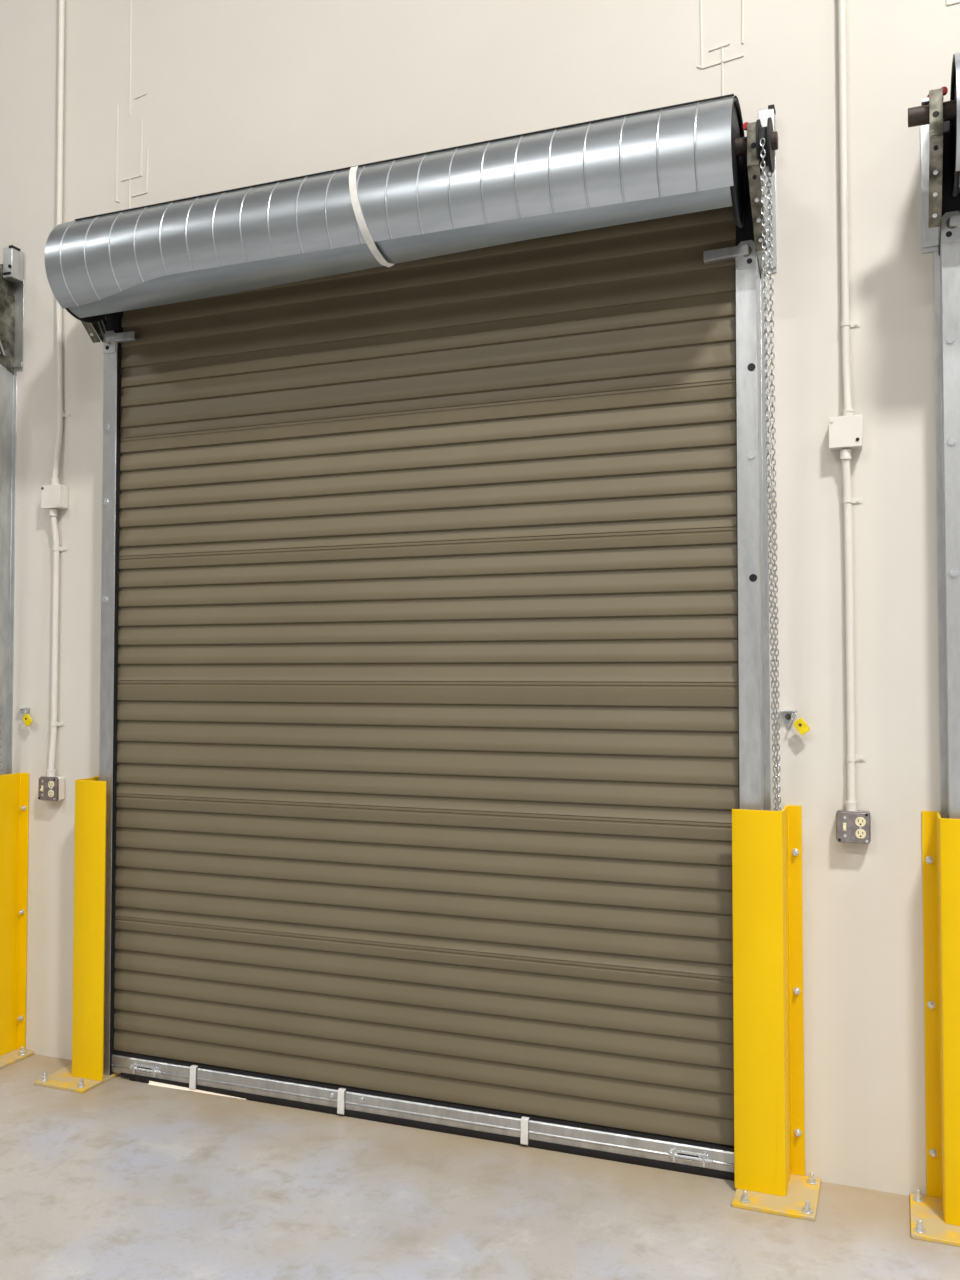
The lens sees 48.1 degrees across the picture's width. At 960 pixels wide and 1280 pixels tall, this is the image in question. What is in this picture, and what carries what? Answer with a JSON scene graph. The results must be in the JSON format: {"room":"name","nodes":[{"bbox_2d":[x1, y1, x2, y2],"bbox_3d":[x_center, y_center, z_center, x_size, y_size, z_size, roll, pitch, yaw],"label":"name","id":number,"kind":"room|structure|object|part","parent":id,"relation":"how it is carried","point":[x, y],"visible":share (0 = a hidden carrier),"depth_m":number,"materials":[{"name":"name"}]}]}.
{"room":"warehouse loading dock","nodes":[
{"label":"warehouse loading dock","id":0,"kind":"room"},
{"bbox_2d":[0,0,959,1195],"bbox_3d":[0.873,-2.583,3.739,25.000,8.600,0.250,-1,-2,21],"label":"wall","id":1,"kind":"structure","parent":0,"point":[241,93],"depth_m":3.60,"materials":[{"name":"paint"}]},
{"bbox_2d":[0,245,24,774],"bbox_3d":[-3.323,0.036,4.884,2.763,3.436,0.476,-1,-2,21],"label":"door","id":2,"kind":"structure","parent":1,"relation":"in","point":[12,280],"depth_m":4.63,"materials":[{"name":"grey metal"}]},
{"bbox_2d":[0,708,2,774],"bbox_3d":[-2.058,-0.315,4.433,0.022,2.287,0.285,-1,-2,21],"label":"chain","id":3,"kind":"object","parent":2,"relation":"hanging from","point":[0,708],"visible":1,"depth_m":4.51,"materials":[{"name":"metal"}]},
{"bbox_3d":[-2.004,-1.371,4.669,0.048,0.405,0.012,-1,-2,21],"label":"wall leg","id":4,"kind":"part","parent":2,"relation":"part of","materials":[{"name":"silver metal"}]},
{"bbox_2d":[16,708,29,719],"bbox_3d":[-1.949,0.321,4.585,0.052,0.060,0.030,-1,-2,21],"label":"bracket","id":5,"kind":"object","parent":1,"relation":"attached to","point":[22,709],"visible":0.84,"depth_m":4.58,"materials":[{"name":"metal"}]},
{"bbox_2d":[21,710,32,725],"bbox_3d":[-1.919,0.331,4.553,0.057,0.069,0.010,-1,-2,21],"label":"tag","id":6,"kind":"object","parent":5,"relation":"hanging from","point":[26,718],"visible":1,"depth_m":4.55,"materials":[{"name":"yellow plastic"}]},
{"bbox_3d":[-1.916,0.339,4.551,0.051,0.053,0.008,-1,-2,21],"label":"tag plate","id":7,"kind":"part","parent":6,"relation":"part of","materials":[{"name":"yellow plastic"}]},
{"bbox_2d":[38,776,64,800],"bbox_3d":[-1.797,0.621,4.499,0.102,0.100,0.064,-1,-2,21],"label":"outlet box","id":8,"kind":"object","parent":1,"relation":"attached to","point":[49,788],"visible":1,"depth_m":4.48,"materials":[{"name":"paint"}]},
{"bbox_2d":[48,790,53,796],"bbox_3d":[-1.784,0.638,4.470,0.031,0.028,0.003,-1,-2,21],"label":"receptacle","id":9,"kind":"object","parent":8,"relation":"attached to","point":[50,792],"depth_m":4.47,"materials":[{"name":"white plastic"}]},
{"bbox_2d":[48,781,53,787],"bbox_3d":[-1.784,0.602,4.471,0.031,0.028,0.003,-1,-2,21],"label":"receptacle","id":10,"kind":"object","parent":8,"relation":"attached to","point":[50,783],"depth_m":4.47,"materials":[{"name":"white plastic"}]},
{"bbox_2d":[41,484,67,509],"bbox_3d":[-1.797,-0.603,4.541,0.101,0.099,0.058,-1,-2,21],"label":"junction box","id":11,"kind":"object","parent":1,"relation":"attached to","point":[55,496],"visible":0.96,"depth_m":4.52,"materials":[{"name":"paint"}]},
{"bbox_2d":[46,508,67,776],"bbox_3d":[-1.784,0.010,4.521,0.069,1.127,0.047,-1,-2,21],"label":"conduit","id":12,"kind":"object","parent":1,"relation":"attached to","point":[53,513],"visible":1,"depth_m":4.52,"materials":[{"name":"metal"}]},
{"bbox_2d":[50,0,70,484],"bbox_3d":[-1.780,-2.953,4.614,0.078,4.605,0.047,-1,-2,21],"label":"conduit","id":13,"kind":"object","parent":1,"relation":"attached to","point":[60,414],"visible":0.94,"depth_m":4.58,"materials":[{"name":"metal"}]},
{"bbox_2d":[116,0,147,208],"bbox_3d":[-1.450,-2.709,4.503,0.163,1.900,0.005,-1,-2,21],"label":"trim","id":14,"kind":"structure","parent":1,"relation":"attached to","point":[143,94],"depth_m":4.49,"materials":[{"name":"paint"}]},
{"bbox_2d":[45,94,777,1180],"bbox_3d":[-0.372,0.000,3.748,2.763,3.436,0.476,-1,-2,21],"label":"door","id":15,"kind":"structure","parent":1,"relation":"in","point":[434,657],"depth_m":3.78,"materials":[{"name":"brown metal"}]},
{"bbox_3d":[-1.501,-1.208,4.357,0.061,0.090,0.004,-1,-2,21],"label":"head plate","id":16,"kind":"part","parent":15,"relation":"part of","materials":[{"name":"silver metal"}]},
{"bbox_3d":[-1.478,-1.394,4.418,0.065,0.335,0.096,-1,-2,21],"label":"mounting plate","id":17,"kind":"part","parent":15,"relation":"part of","materials":[{"name":"black metal"}]},
{"bbox_2d":[45,94,746,322],"bbox_3d":[-0.384,-1.452,3.751,2.532,0.383,0.388,-1,-2,21],"label":"hood","id":18,"kind":"object","parent":15,"relation":"attached to","point":[667,185],"depth_m":3.62,"materials":[{"name":"silver metal"}]},
{"bbox_3d":[0.875,-1.422,3.512,0.065,0.335,0.096,-1,-2,21],"label":"mounting plate","id":19,"kind":"part","parent":15,"relation":"part of","materials":[{"name":"black metal"}]},
{"bbox_3d":[0.855,-1.237,3.450,0.061,0.090,0.004,-1,-2,21],"label":"head plate","id":20,"kind":"part","parent":15,"relation":"part of","materials":[{"name":"silver metal"}]},
{"bbox_3d":[0.948,-1.407,3.533,0.048,0.405,0.012,-1,-2,21],"label":"wall leg","id":21,"kind":"part","parent":15,"relation":"part of","materials":[{"name":"silver metal"}]},
{"bbox_2d":[760,138,780,810],"bbox_3d":[0.893,-0.351,3.296,0.022,2.287,0.285,-1,-2,21],"label":"chain","id":22,"kind":"object","parent":15,"relation":"hanging from","point":[775,665],"visible":0.89,"depth_m":3.33,"materials":[{"name":"metal"}]},
{"bbox_2d":[697,0,743,95],"bbox_3d":[0.809,-2.187,3.615,0.162,0.800,0.005,-1,-2,21],"label":"trim","id":23,"kind":"structure","parent":1,"relation":"attached to","point":[722,61],"depth_m":3.60,"materials":[{"name":"paint"}]},
{"bbox_2d":[780,710,796,728],"bbox_3d":[0.990,0.257,3.454,0.052,0.060,0.030,-1,-2,21],"label":"bracket","id":24,"kind":"object","parent":1,"relation":"attached to","point":[786,715],"visible":0.99,"depth_m":3.46,"materials":[{"name":"metal"}]},
{"bbox_2d":[791,713,809,734],"bbox_3d":[1.020,0.268,3.422,0.057,0.069,0.010,-1,-2,21],"label":"tag","id":25,"kind":"object","parent":24,"relation":"hanging from","point":[800,724],"visible":1,"depth_m":3.42,"materials":[{"name":"yellow plastic"}]},
{"bbox_3d":[1.023,0.276,3.420,0.051,0.053,0.008,-1,-2,21],"label":"tag plate","id":26,"kind":"part","parent":25,"relation":"part of","materials":[{"name":"yellow plastic"}]},
{"bbox_2d":[828,415,862,450],"bbox_3d":[1.158,-0.655,3.403,0.101,0.099,0.058,-1,-2,21],"label":"junction box","id":27,"kind":"object","parent":1,"relation":"attached to","point":[845,432],"visible":1,"depth_m":3.38,"materials":[{"name":"paint"}]},
{"bbox_2d":[838,0,859,415],"bbox_3d":[1.175,-2.994,3.476,0.058,4.595,0.047,-1,-2,21],"label":"conduit","id":28,"kind":"object","parent":1,"relation":"attached to","point":[846,324],"visible":0.97,"depth_m":3.43,"materials":[{"name":"metal"}]},
{"bbox_2d":[840,449,865,810],"bbox_3d":[1.173,-0.033,3.383,0.066,1.137,0.047,-1,-2,21],"label":"conduit","id":29,"kind":"object","parent":1,"relation":"attached to","point":[851,803],"visible":1,"depth_m":3.38,"materials":[{"name":"metal"}]},
{"bbox_2d":[836,810,870,843],"bbox_3d":[1.166,0.583,3.358,0.102,0.100,0.064,-1,-2,21],"label":"outlet box","id":30,"kind":"object","parent":1,"relation":"attached to","point":[851,826],"visible":1,"depth_m":3.34,"materials":[{"name":"metal"}]},
{"bbox_2d":[855,829,865,838],"bbox_3d":[1.179,0.601,3.329,0.031,0.028,0.003,-1,-2,21],"label":"receptacle","id":31,"kind":"object","parent":30,"relation":"attached to","point":[859,833],"depth_m":3.33,"materials":[{"name":"beige plastic"}]},
{"bbox_2d":[855,817,865,826],"bbox_3d":[1.179,0.564,3.330,0.031,0.028,0.003,-1,-2,21],"label":"receptacle","id":32,"kind":"object","parent":30,"relation":"attached to","point":[859,821],"depth_m":3.33,"materials":[{"name":"beige plastic"}]},
{"bbox_2d":[908,52,959,818],"bbox_3d":[2.549,-0.035,2.623,2.763,3.436,0.476,-1,-2,21],"label":"door","id":33,"kind":"structure","parent":1,"relation":"in","point":[938,121],"depth_m":3.22,"materials":[{"name":"grey metal"}]},
{"bbox_3d":[1.403,-1.412,3.357,0.048,0.405,0.012,-1,-2,21],"label":"wall leg","id":34,"kind":"part","parent":33,"relation":"part of","materials":[{"name":"silver metal"}]},
{"bbox_3d":[1.420,-1.244,3.232,0.061,0.090,0.004,-1,-2,21],"label":"head plate","id":35,"kind":"part","parent":33,"relation":"part of","materials":[{"name":"silver metal"}]},
{"bbox_3d":[1.443,-1.429,3.293,0.065,0.335,0.096,-1,-2,21],"label":"mounting plate","id":36,"kind":"part","parent":33,"relation":"part of","materials":[{"name":"black metal"}]},
{"bbox_2d":[950,52,959,196],"bbox_3d":[2.537,-1.488,2.627,2.532,0.383,0.388,-1,-2,21],"label":"hood","id":37,"kind":"object","parent":33,"relation":"attached to","point":[955,73],"depth_m":3.07,"materials":[{"name":"silver metal"}]},
{"bbox_2d":[946,0,959,5],"bbox_3d":[1.531,-2.196,3.338,0.159,0.800,0.005,-1,-2,21],"label":"trim","id":38,"kind":"structure","parent":1,"relation":"attached to","point":[958,1],"depth_m":3.35,"materials":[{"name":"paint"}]},
{"bbox_2d":[0,1054,959,1279],"bbox_3d":[-2.219,1.561,-4.421,25.400,0.200,17.450,-1,-2,21],"label":"floor","id":39,"kind":"structure","parent":0,"point":[121,1178],"depth_m":3.21,"materials":[{"name":"concrete"}]},
{"bbox_2d":[0,773,33,1068],"bbox_3d":[-2.037,1.153,4.465,0.245,1.178,0.267,-1,-2,21],"label":"guard","id":40,"kind":"object","parent":39,"relation":"on","point":[14,788],"visible":1,"depth_m":4.54,"materials":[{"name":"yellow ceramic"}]},
{"bbox_3d":[-2.036,1.735,4.444,0.240,0.012,0.264,-1,-2,21],"label":"plate","id":41,"kind":"part","parent":40,"relation":"part of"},
{"bbox_2d":[34,776,120,1092],"bbox_3d":[-1.575,1.147,4.287,0.245,1.178,0.267,-1,-2,21],"label":"guard","id":42,"kind":"object","parent":39,"relation":"on","point":[85,1072],"visible":0.99,"depth_m":4.23,"materials":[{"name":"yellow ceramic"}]},
{"bbox_3d":[-1.578,1.730,4.268,0.240,0.012,0.264,-1,-2,21],"label":"plate","id":43,"kind":"part","parent":42,"relation":"part of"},
{"bbox_3d":[-1.569,1.142,4.311,0.114,1.166,0.256,1,-2,-21],"label":"guard post","id":44,"kind":"part","parent":42,"relation":"part of","materials":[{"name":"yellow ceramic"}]},
{"bbox_2d":[732,805,820,1220],"bbox_3d":[0.913,1.117,3.328,0.245,1.178,0.267,-1,-2,21],"label":"guard","id":45,"kind":"object","parent":39,"relation":"on","point":[768,1006],"visible":1,"depth_m":3.32,"materials":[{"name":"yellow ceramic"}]},
{"bbox_3d":[0.915,1.699,3.308,0.240,0.012,0.264,-1,-2,21],"label":"plate","id":46,"kind":"part","parent":45,"relation":"part of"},
{"bbox_2d":[910,811,959,1246],"bbox_3d":[1.384,1.111,3.147,0.245,1.178,0.267,-1,-2,21],"label":"guard","id":47,"kind":"object","parent":39,"relation":"on","point":[934,1216],"visible":1,"depth_m":3.13,"materials":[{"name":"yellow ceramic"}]},
{"bbox_3d":[1.372,1.694,3.132,0.220,0.012,0.264,-1,-2,21],"label":"plate","id":48,"kind":"part","parent":47,"relation":"part of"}
]}

